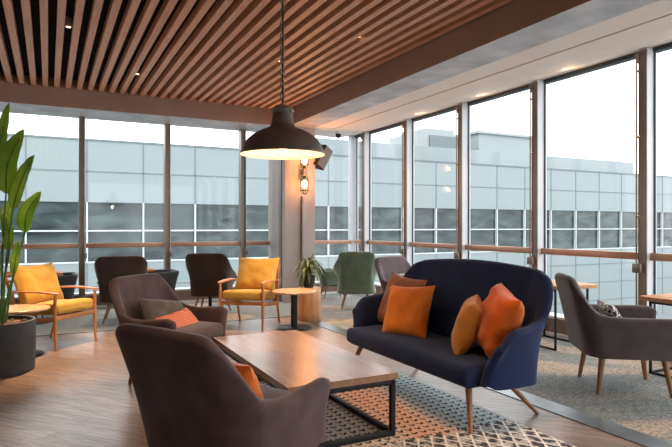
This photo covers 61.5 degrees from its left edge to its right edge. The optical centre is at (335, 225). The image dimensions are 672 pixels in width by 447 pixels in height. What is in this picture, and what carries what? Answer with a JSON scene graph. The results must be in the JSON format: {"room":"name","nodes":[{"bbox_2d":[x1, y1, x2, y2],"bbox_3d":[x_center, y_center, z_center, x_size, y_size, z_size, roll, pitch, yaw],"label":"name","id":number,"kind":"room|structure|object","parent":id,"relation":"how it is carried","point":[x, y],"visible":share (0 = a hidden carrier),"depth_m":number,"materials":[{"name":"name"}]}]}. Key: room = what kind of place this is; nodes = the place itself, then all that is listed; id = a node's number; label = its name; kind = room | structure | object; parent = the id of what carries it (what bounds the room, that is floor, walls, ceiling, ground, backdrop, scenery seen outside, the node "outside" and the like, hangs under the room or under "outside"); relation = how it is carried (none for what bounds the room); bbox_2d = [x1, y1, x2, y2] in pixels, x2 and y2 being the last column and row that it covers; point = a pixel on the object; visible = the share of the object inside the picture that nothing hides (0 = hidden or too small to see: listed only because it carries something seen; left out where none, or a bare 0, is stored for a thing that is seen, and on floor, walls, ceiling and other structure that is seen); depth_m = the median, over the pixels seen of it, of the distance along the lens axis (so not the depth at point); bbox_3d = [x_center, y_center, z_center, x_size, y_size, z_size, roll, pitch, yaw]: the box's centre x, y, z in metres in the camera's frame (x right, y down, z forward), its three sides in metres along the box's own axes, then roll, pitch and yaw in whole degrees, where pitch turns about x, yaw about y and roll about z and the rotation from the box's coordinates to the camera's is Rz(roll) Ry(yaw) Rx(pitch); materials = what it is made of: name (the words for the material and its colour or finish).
{"room":"lounge","nodes":[
{"label":"lounge","id":0,"kind":"room"},
{"bbox_2d":[0,72,273,131],"bbox_3d":[-5.942,-2.135,8.252,10.904,0.630,0.900,0,0,-27],"label":"beam","id":1,"kind":"structure","parent":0,"point":[38,99],"depth_m":9.17,"materials":[{"name":"beige paint"}]},
{"bbox_2d":[5,281,318,299],"bbox_3d":[-5.333,1.269,9.056,12.720,0.262,0.220,0,0,-27],"label":"wall","id":2,"kind":"structure","parent":0,"point":[316,282],"depth_m":9.69,"materials":[{"name":"white paint"}]},
{"bbox_2d":[0,243,77,248],"bbox_3d":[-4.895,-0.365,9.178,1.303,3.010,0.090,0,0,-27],"label":"window rail","id":3,"kind":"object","parent":2,"relation":"in","point":[66,245],"depth_m":9.22,"materials":[{"name":"wood"}]},
{"bbox_2d":[79,116,86,297],"bbox_3d":[-4.240,-0.260,9.461,0.120,3.220,0.210,0,0,-27],"label":"trim","id":4,"kind":"structure","parent":2,"relation":"attached to","point":[82,255],"depth_m":9.39,"materials":[{"name":"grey metal"}]},
{"bbox_2d":[85,242,163,247],"bbox_3d":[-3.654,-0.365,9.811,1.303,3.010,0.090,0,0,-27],"label":"window rail","id":5,"kind":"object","parent":2,"relation":"in","point":[145,244],"depth_m":9.75,"materials":[{"name":"wood"}]},
{"bbox_2d":[164,123,172,268],"bbox_3d":[-2.999,-0.260,10.094,0.120,3.220,0.210,0,0,-27],"label":"trim","id":6,"kind":"structure","parent":2,"relation":"attached to","point":[168,253],"depth_m":10.04,"materials":[{"name":"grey metal"}]},
{"bbox_2d":[4,283,336,304],"bbox_3d":[-5.314,1.259,9.021,12.720,0.182,0.100,0,0,-27],"label":"baseboard","id":7,"kind":"structure","parent":2,"relation":"attached to","point":[184,294],"depth_m":10.27,"materials":[{"name":"brown wood"}]},
{"bbox_2d":[171,241,239,246],"bbox_3d":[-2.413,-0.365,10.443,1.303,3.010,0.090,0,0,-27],"label":"window rail","id":8,"kind":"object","parent":2,"relation":"in","point":[224,243],"depth_m":10.41,"materials":[{"name":"wood"}]},
{"bbox_2d":[91,291,338,308],"bbox_3d":[-5.303,1.375,8.998,12.720,0.050,0.150,0,0,-27],"label":"trim","id":9,"kind":"structure","parent":2,"relation":"attached to","point":[333,292],"depth_m":10.31,"materials":[{"name":"brown wood"}]},
{"bbox_2d":[239,129,247,257],"bbox_3d":[-1.758,-0.260,10.726,0.120,3.220,0.210,0,0,-27],"label":"trim","id":10,"kind":"structure","parent":2,"relation":"attached to","point":[243,252],"depth_m":10.67,"materials":[{"name":"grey metal"}]},
{"bbox_2d":[246,241,269,244],"bbox_3d":[-1.171,-0.365,11.075,1.303,3.010,0.090,0,0,-27],"label":"window","id":11,"kind":"structure","parent":2,"relation":"in","point":[247,242],"depth_m":10.86,"materials":[{"name":"wood"}]},
{"bbox_2d":[315,240,351,243],"bbox_3d":[-0.077,-0.365,11.633,0.974,3.010,0.090,0,0,-27],"label":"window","id":12,"kind":"structure","parent":2,"relation":"in","point":[316,241],"depth_m":11.60,"materials":[{"name":"wood"}]},
{"bbox_2d":[348,135,355,250],"bbox_3d":[0.364,-0.260,11.886,0.160,3.320,0.150,0,0,-27],"label":"trim","id":13,"kind":"structure","parent":2,"relation":"attached to","point":[351,139],"depth_m":11.81,"materials":[{"name":"paint"}]},
{"bbox_2d":[0,0,512,108],"bbox_3d":[-2.539,-2.260,1.568,10.900,0.300,14.100,0,0,-27],"label":"ceiling","id":14,"kind":"structure","parent":0,"point":[228,51],"depth_m":6.57,"materials":[{"name":"wood"}]},
{"bbox_2d":[65,17,71,27],"bbox_3d":[-2.890,-2.199,6.103,0.066,0.103,0.066,0,0,-27],"label":"ceiling spotlight","id":15,"kind":"object","parent":14,"relation":"attached to","point":[68,20],"visible":1,"depth_m":6.08,"materials":[{"name":"paint"}]},
{"bbox_2d":[240,0,324,159],"bbox_3d":[-0.408,-1.405,4.326,0.649,1.720,0.649,0,0,-2],"label":"pendant lamp","id":16,"kind":"object","parent":14,"relation":"hanging from","point":[281,140],"visible":1,"depth_m":4.23,"materials":[{"name":"brown metal"}]},
{"bbox_2d":[268,127,314,302],"bbox_3d":[-0.859,-0.210,10.769,0.612,3.220,0.870,0,0,-27],"label":"wall column","id":17,"kind":"structure","parent":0,"point":[284,176],"depth_m":10.42,"materials":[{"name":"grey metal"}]},
{"bbox_2d":[300,159,308,286],"bbox_3d":[-0.582,-0.003,10.305,0.163,2.765,0.194,0,0,-27],"label":"wall light","id":18,"kind":"object","parent":17,"relation":"attached to","point":[304,172],"visible":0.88,"depth_m":10.35,"materials":[{"name":"metal"}]},
{"bbox_2d":[313,145,332,170],"bbox_3d":[-0.278,-1.291,10.629,0.451,0.506,0.303,0,0,-27],"label":"loudspeaker","id":19,"kind":"object","parent":17,"relation":"attached to","point":[320,163],"visible":0.5,"depth_m":10.54,"materials":[{"name":"grey plastic"}]},
{"bbox_2d":[318,146,332,169],"bbox_3d":[-0.203,-1.273,10.555,0.360,0.438,0.101,0,0,-27],"label":"grille","id":20,"kind":"object","parent":19,"relation":"attached to","point":[322,161],"depth_m":10.55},
{"bbox_2d":[0,294,671,446],"bbox_3d":[-1.899,1.458,2.372,13.170,0.124,15.350,0,0,-27],"label":"floor","id":21,"kind":"structure","parent":0,"point":[77,394],"depth_m":4.81,"materials":[{"name":"brown wood"}]},
{"bbox_2d":[0,103,40,377],"bbox_3d":[-3.268,0.086,5.496,0.776,2.627,0.977,0,0,-18],"label":"potted plant","id":22,"kind":"object","parent":21,"relation":"on","point":[17,332],"visible":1,"depth_m":5.34,"materials":[{"name":"green plant"}]},
{"bbox_2d":[5,304,49,356],"bbox_3d":[-3.427,1.141,6.110,0.604,0.517,0.604,0,0,-27],"label":"side table","id":23,"kind":"object","parent":21,"relation":"on","point":[19,309],"visible":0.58,"depth_m":6.07,"materials":[{"name":"brown wood"}]},
{"bbox_2d":[7,270,62,324],"bbox_3d":[-4.351,1.034,8.165,0.720,0.725,0.500,0,0,-27],"label":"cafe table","id":24,"kind":"object","parent":21,"relation":"on","point":[59,272],"visible":0.12,"depth_m":8.09,"materials":[{"name":"brown wood"}]},
{"bbox_2d":[3,262,98,350],"bbox_3d":[-3.401,0.928,6.719,0.874,0.946,0.690,0,0,19],"label":"lounge chair","id":25,"kind":"object","parent":21,"relation":"on","point":[35,284],"visible":0.84,"depth_m":6.60,"materials":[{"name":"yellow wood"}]},
{"bbox_2d":[9,262,63,303],"bbox_3d":[-3.579,0.695,6.781,0.307,0.479,0.640,0,0,19],"label":"cushion","id":26,"kind":"object","parent":25,"relation":"on","point":[43,277],"depth_m":6.65,"materials":[{"name":"yellow fabric"}]},
{"bbox_2d":[23,298,92,315],"bbox_3d":[-3.314,0.958,6.689,0.622,0.185,0.565,0,0,19],"label":"seat cushion","id":27,"kind":"object","parent":25,"relation":"on","point":[79,306],"depth_m":6.55,"materials":[{"name":"yellow fabric"}]},
{"bbox_2d":[41,272,77,317],"bbox_3d":[-4.348,1.070,8.840,0.567,0.648,0.705,0,0,-27],"label":"chair","id":28,"kind":"object","parent":21,"relation":"on","point":[68,278],"visible":0.38,"depth_m":8.64,"materials":[{"name":"grey fabric"}]},
{"bbox_2d":[94,256,147,324],"bbox_3d":[-3.109,0.907,8.221,0.745,0.980,0.692,0,0,-17],"label":"tub chair","id":29,"kind":"object","parent":21,"relation":"on","point":[107,268],"visible":0.46,"depth_m":7.95,"materials":[{"name":"brown fabric"}]},
{"bbox_2d":[148,269,178,291],"bbox_3d":[-2.962,1.070,9.512,0.567,0.648,0.705,0,0,-27],"label":"chair","id":30,"kind":"object","parent":21,"relation":"on","point":[170,275],"visible":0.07,"depth_m":9.32,"materials":[{"name":"grey fabric"}]},
{"bbox_2d":[36,316,290,335],"bbox_3d":[-5.216,1.446,6.459,10.570,0.107,0.035,0,0,-27],"label":"trim","id":31,"kind":"structure","parent":21,"relation":"on","point":[280,316],"depth_m":7.53,"materials":[{"name":"metal"}]},
{"bbox_2d":[109,273,227,384],"bbox_3d":[-1.524,0.926,5.156,0.815,0.941,0.890,0,0,22],"label":"armchair","id":32,"kind":"object","parent":21,"relation":"on","point":[124,291],"visible":0.34,"depth_m":5.15,"materials":[{"name":"brown fabric"}]},
{"bbox_2d":[137,298,183,319],"bbox_3d":[-1.565,0.832,5.173,0.234,0.400,0.603,0,0,27],"label":"cushion","id":33,"kind":"object","parent":32,"relation":"on","point":[150,309],"visible":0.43,"depth_m":5.04,"materials":[{"name":"grey fabric"}]},
{"bbox_2d":[155,307,198,327],"bbox_3d":[-1.388,0.897,5.101,0.240,0.255,0.491,0,0,18],"label":"cushion","id":34,"kind":"object","parent":32,"relation":"on","point":[184,317],"visible":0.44,"depth_m":5.08,"materials":[{"name":"orange fabric"}]},
{"bbox_2d":[177,321,222,339],"bbox_3d":[-1.415,0.967,5.112,0.580,0.169,0.600,0,0,22],"label":"seat cushion","id":35,"kind":"object","parent":32,"relation":"on","point":[210,330],"depth_m":5.06,"materials":[{"name":"brown fabric"}]},
{"bbox_2d":[185,253,236,310],"bbox_3d":[-1.992,0.907,8.997,0.745,0.980,0.692,0,0,1],"label":"tub chair","id":36,"kind":"object","parent":21,"relation":"on","point":[205,270],"visible":0.84,"depth_m":8.77,"materials":[{"name":"brown fabric"}]},
{"bbox_2d":[202,266,231,306],"bbox_3d":[-2.144,1.034,9.626,0.620,0.725,0.500,0,0,-27],"label":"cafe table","id":37,"kind":"object","parent":21,"relation":"on","point":[209,298],"visible":0.16,"depth_m":9.61,"materials":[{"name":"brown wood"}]},
{"bbox_2d":[217,257,280,330],"bbox_3d":[-1.183,0.928,7.953,0.690,0.946,0.874,0,0,13],"label":"lounge chair","id":38,"kind":"object","parent":21,"relation":"on","point":[256,278],"visible":0.96,"depth_m":8.00,"materials":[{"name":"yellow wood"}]},
{"bbox_2d":[222,289,274,300],"bbox_3d":[-1.204,0.958,7.864,0.565,0.185,0.622,0,0,13],"label":"seat cushion","id":39,"kind":"object","parent":38,"relation":"on","point":[236,294],"depth_m":7.59,"materials":[{"name":"yellow fabric"}]},
{"bbox_2d":[234,257,279,290],"bbox_3d":[-1.141,0.695,8.137,0.640,0.479,0.307,0,0,13],"label":"cushion","id":40,"kind":"object","parent":38,"relation":"on","point":[251,272],"depth_m":8.05,"materials":[{"name":"yellow fabric"}]},
{"bbox_2d":[272,288,315,330],"bbox_3d":[-0.573,1.141,7.755,0.604,0.517,0.604,0,0,-27],"label":"side table","id":41,"kind":"object","parent":21,"relation":"on","point":[294,292],"visible":0.99,"depth_m":7.71,"materials":[{"name":"brown wood"}]},
{"bbox_2d":[298,286,320,321],"bbox_3d":[-0.398,1.157,8.419,0.344,0.486,0.346,0,0,-27],"label":"stool","id":42,"kind":"object","parent":21,"relation":"on","point":[309,306],"visible":0.87,"depth_m":8.28,"materials":[{"name":"brown wood"}]},
{"bbox_2d":[292,253,323,287],"bbox_3d":[-0.422,0.661,8.432,0.510,0.505,0.444,0,0,-27],"label":"potted plant","id":43,"kind":"object","parent":42,"relation":"on","point":[308,280],"visible":1,"depth_m":8.35,"materials":[{"name":"green plant"}]},
{"bbox_2d":[315,261,343,298],"bbox_3d":[-0.138,1.031,10.940,0.581,0.730,0.625,0,0,-12],"label":"tub chair","id":44,"kind":"object","parent":21,"relation":"on","point":[328,278],"visible":0.68,"depth_m":10.69,"materials":[{"name":"green fabric"}]},
{"bbox_2d":[333,251,376,309],"bbox_3d":[0.346,0.907,9.582,0.790,0.980,0.691,0,0,1],"label":"tub chair","id":45,"kind":"object","parent":21,"relation":"on","point":[355,271],"visible":0.97,"depth_m":9.38,"materials":[{"name":"green fabric"}]},
{"bbox_2d":[375,256,410,292],"bbox_3d":[1.075,0.925,8.274,0.890,0.941,0.815,0,0,-44],"label":"armchair","id":46,"kind":"object","parent":21,"relation":"on","point":[385,265],"visible":0.17,"depth_m":8.40,"materials":[{"name":"grey fabric"}]},
{"bbox_2d":[236,362,575,446],"bbox_3d":[0.226,1.395,3.875,2.020,0.007,4.500,0,0,-27],"label":"rug","id":47,"kind":"object","parent":21,"relation":"on","point":[426,415],"visible":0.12,"depth_m":4.00,"materials":[{"name":"multicoloured fabric"}]},
{"bbox_2d":[115,323,330,446],"bbox_3d":[-0.573,0.926,2.849,0.890,0.941,0.815,0,0,35],"label":"armchair","id":48,"kind":"object","parent":47,"relation":"on","point":[189,393],"visible":0.98,"depth_m":2.54,"materials":[{"name":"brown fabric"}]},
{"bbox_2d":[232,362,263,398],"bbox_3d":[-0.491,0.797,2.740,0.332,0.313,0.208,0,0,33],"label":"cushion","id":49,"kind":"object","parent":48,"relation":"on","point":[246,371],"visible":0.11,"depth_m":2.62,"materials":[{"name":"orange fabric"}]},
{"bbox_2d":[260,385,291,398],"bbox_3d":[-0.506,0.967,2.946,0.600,0.169,0.580,0,0,35],"label":"seat cushion","id":50,"kind":"object","parent":48,"relation":"on","point":[268,392],"depth_m":3.02,"materials":[{"name":"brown fabric"}]},
{"bbox_2d":[213,330,397,446],"bbox_3d":[-0.330,1.181,4.338,0.790,0.421,1.730,0,0,-27],"label":"coffee table","id":51,"kind":"object","parent":47,"relation":"on","point":[289,360],"visible":0.67,"depth_m":3.96,"materials":[{"name":"brown wood"}]},
{"bbox_2d":[346,259,552,433],"bbox_3d":[0.864,0.850,4.739,0.882,1.115,2.090,0,0,-27],"label":"sofa","id":52,"kind":"object","parent":47,"relation":"on","point":[512,365],"visible":0.86,"depth_m":4.37,"materials":[{"name":"blue fabric"}]},
{"bbox_2d":[377,272,426,321],"bbox_3d":[0.602,0.715,5.357,0.240,0.512,0.623,0,0,-27],"label":"cushion","id":53,"kind":"object","parent":52,"relation":"on","point":[397,280],"visible":0.28,"depth_m":5.43,"materials":[{"name":"orange fabric"}]},
{"bbox_2d":[382,285,435,337],"bbox_3d":[0.625,0.745,4.943,0.522,0.476,0.239,0,0,43],"label":"cushion","id":54,"kind":"object","parent":52,"relation":"on","point":[408,308],"visible":0.96,"depth_m":4.86,"materials":[{"name":"orange fabric"}]},
{"bbox_2d":[346,325,488,385],"bbox_3d":[0.738,1.020,4.675,0.600,0.180,1.720,0,0,-27],"label":"seat cushion","id":55,"kind":"object","parent":52,"relation":"on","point":[434,355],"depth_m":4.36,"materials":[{"name":"blue fabric"}]},
{"bbox_2d":[451,294,481,354],"bbox_3d":[0.990,0.750,4.266,0.228,0.453,0.416,0,0,17],"label":"cushion","id":56,"kind":"object","parent":52,"relation":"on","point":[463,336],"visible":0.87,"depth_m":4.12,"materials":[{"name":"orange fabric"}]},
{"bbox_2d":[476,282,524,357],"bbox_3d":[1.181,0.700,4.115,0.396,0.554,0.414,0,0,26],"label":"cushion","id":57,"kind":"object","parent":52,"relation":"on","point":[503,313],"visible":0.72,"depth_m":3.95,"materials":[{"name":"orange fabric"}]},
{"bbox_2d":[307,320,671,446],"bbox_3d":[2.270,1.447,3.188,0.200,0.106,12.620,0,0,-27],"label":"trim","id":58,"kind":"structure","parent":21,"relation":"on","point":[634,436],"depth_m":4.09,"materials":[{"name":"metal"}]},
{"bbox_2d":[540,279,597,350],"bbox_3d":[2.552,1.034,6.732,0.620,0.725,0.840,0,0,-27],"label":"cafe table","id":59,"kind":"object","parent":21,"relation":"on","point":[586,286],"visible":0.32,"depth_m":6.39,"materials":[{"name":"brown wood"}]},
{"bbox_2d":[555,272,671,397],"bbox_3d":[2.442,0.907,4.912,0.934,0.976,0.871,0,0,9],"label":"armchair","id":60,"kind":"object","parent":21,"relation":"on","point":[638,335],"visible":1,"depth_m":4.56,"materials":[{"name":"grey fabric"}]},
{"bbox_2d":[597,299,621,317],"bbox_3d":[2.389,0.796,4.921,0.172,0.260,0.402,0,0,10],"label":"cushion","id":61,"kind":"object","parent":60,"relation":"on","point":[604,308],"visible":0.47,"depth_m":4.80,"materials":[{"name":"fabric"}]},
{"bbox_2d":[638,293,671,378],"bbox_3d":[3.405,1.034,5.124,0.620,0.725,1.000,0,0,-27],"label":"cafe table","id":62,"kind":"object","parent":21,"relation":"on","point":[661,299],"visible":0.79,"depth_m":5.33,"materials":[{"name":"brown wood"}]},
{"bbox_2d":[375,282,564,319],"bbox_3d":[3.837,1.269,5.266,0.220,0.262,14.900,0,0,-27],"label":"wall","id":63,"kind":"structure","parent":0,"point":[551,315],"depth_m":7.20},
{"bbox_2d":[354,137,361,250],"bbox_3d":[0.515,-0.365,11.589,0.090,3.010,0.455,0,0,-27],"label":"window","id":64,"kind":"structure","parent":63,"relation":"in","point":[356,241],"depth_m":11.78,"materials":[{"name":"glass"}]},
{"bbox_2d":[359,131,371,251],"bbox_3d":[0.587,-0.270,11.348,0.210,3.240,0.142,0,0,-27],"label":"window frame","id":65,"kind":"structure","parent":63,"relation":"attached to","point":[364,136],"depth_m":11.29,"materials":[{"name":"paint"}]},
{"bbox_2d":[367,134,403,251],"bbox_3d":[0.974,-0.365,10.687,0.090,3.010,1.410,0,0,-27],"label":"window","id":66,"kind":"structure","parent":63,"relation":"in","point":[370,242],"depth_m":11.30,"materials":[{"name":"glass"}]},
{"bbox_2d":[400,119,413,265],"bbox_3d":[1.264,-0.270,10.020,0.210,3.240,0.142,0,0,-27],"label":"trim","id":67,"kind":"structure","parent":63,"relation":"attached to","point":[407,124],"depth_m":9.96,"materials":[{"name":"paint"}]},
{"bbox_2d":[410,121,457,264],"bbox_3d":[1.651,-0.365,9.360,0.090,3.010,1.410,0,0,-27],"label":"window","id":68,"kind":"structure","parent":63,"relation":"in","point":[412,244],"depth_m":9.69,"materials":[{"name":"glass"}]},
{"bbox_2d":[454,102,467,258],"bbox_3d":[1.940,-0.270,8.692,0.210,3.240,0.142,0,0,-27],"label":"trim","id":69,"kind":"structure","parent":63,"relation":"attached to","point":[462,108],"depth_m":8.63,"materials":[{"name":"paint"}]},
{"bbox_2d":[374,286,567,334],"bbox_3d":[3.802,1.259,5.248,0.100,0.182,14.900,0,0,-27],"label":"baseboard","id":70,"kind":"structure","parent":63,"relation":"attached to","point":[561,326],"depth_m":7.18,"materials":[{"name":"brown wood"}]},
{"bbox_2d":[465,105,531,258],"bbox_3d":[2.327,-0.365,8.032,0.090,3.010,1.410,0,0,-27],"label":"window","id":71,"kind":"structure","parent":63,"relation":"in","point":[468,247],"depth_m":8.48,"materials":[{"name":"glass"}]},
{"bbox_2d":[360,294,671,362],"bbox_3d":[3.780,1.375,5.237,0.150,0.050,14.900,0,0,-27],"label":"trim","id":72,"kind":"structure","parent":63,"relation":"attached to","point":[548,333],"depth_m":7.06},
{"bbox_2d":[527,79,546,274],"bbox_3d":[2.617,-0.270,7.365,0.210,3.240,0.142,0,0,-27],"label":"trim","id":73,"kind":"structure","parent":63,"relation":"attached to","point":[536,88],"depth_m":7.31,"materials":[{"name":"paint"}]},
{"bbox_2d":[541,83,637,273],"bbox_3d":[3.004,-0.365,6.704,0.090,3.010,1.410,0,0,-27],"label":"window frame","id":74,"kind":"structure","parent":63,"relation":"in","point":[546,251],"depth_m":6.98,"materials":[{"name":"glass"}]},
{"bbox_2d":[632,47,656,318],"bbox_3d":[3.293,-0.270,6.037,0.210,3.240,0.142,0,0,-27],"label":"window frame","id":75,"kind":"structure","parent":63,"relation":"attached to","point":[644,58],"depth_m":5.99,"materials":[{"name":"paint"}]},
{"bbox_2d":[651,52,671,308],"bbox_3d":[3.680,-0.365,5.377,0.090,3.010,1.410,0,0,-27],"label":"window","id":76,"kind":"structure","parent":63,"relation":"in","point":[655,256],"depth_m":5.99,"materials":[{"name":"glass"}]},
{"bbox_2d":[292,0,659,127],"bbox_3d":[2.358,-2.135,4.513,0.500,0.630,14.900,0,0,-27],"label":"ceiling","id":77,"kind":"structure","parent":0,"point":[516,26],"depth_m":6.07,"materials":[{"name":"beige paint"}]},
{"bbox_2d":[315,0,671,137],"bbox_3d":[3.227,-2.016,5.011,1.500,0.368,15.000,0,0,-27],"label":"ceiling","id":78,"kind":"structure","parent":0,"point":[650,25],"depth_m":6.50,"materials":[{"name":"white paint"}]},
{"bbox_2d":[335,131,340,137],"bbox_3d":[0.046,-1.768,10.966,0.120,0.127,0.120,0,0,-27],"label":"dome camera","id":79,"kind":"object","parent":78,"relation":"attached to","point":[338,133],"visible":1,"depth_m":10.92,"materials":[{"name":"black plastic"}]},
{"bbox_2d":[355,42,671,137],"bbox_3d":[3.802,-2.025,5.248,0.100,0.350,14.900,0,0,-27],"label":"trim","id":80,"kind":"structure","parent":78,"relation":"attached to","point":[668,46],"depth_m":7.28,"materials":[{"name":"grey metal"}]},
{"label":"outside","id":81,"kind":"structure","parent":0,"visible":0},
{"bbox_2d":[657,313,671,318],"bbox_3d":[-5.112,7.550,43.074,150.000,0.300,58.600,0,0,-27],"label":"ground","id":82,"kind":"structure","parent":81,"point":[665,315],"depth_m":46.20,"materials":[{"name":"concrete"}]},
{"bbox_2d":[0,128,671,313],"bbox_3d":[4.169,-0.200,41.378,105.000,15.200,10.050,0,0,-27],"label":"terminal building","id":83,"kind":"structure","parent":82,"relation":"on","point":[591,203],"depth_m":34.43,"materials":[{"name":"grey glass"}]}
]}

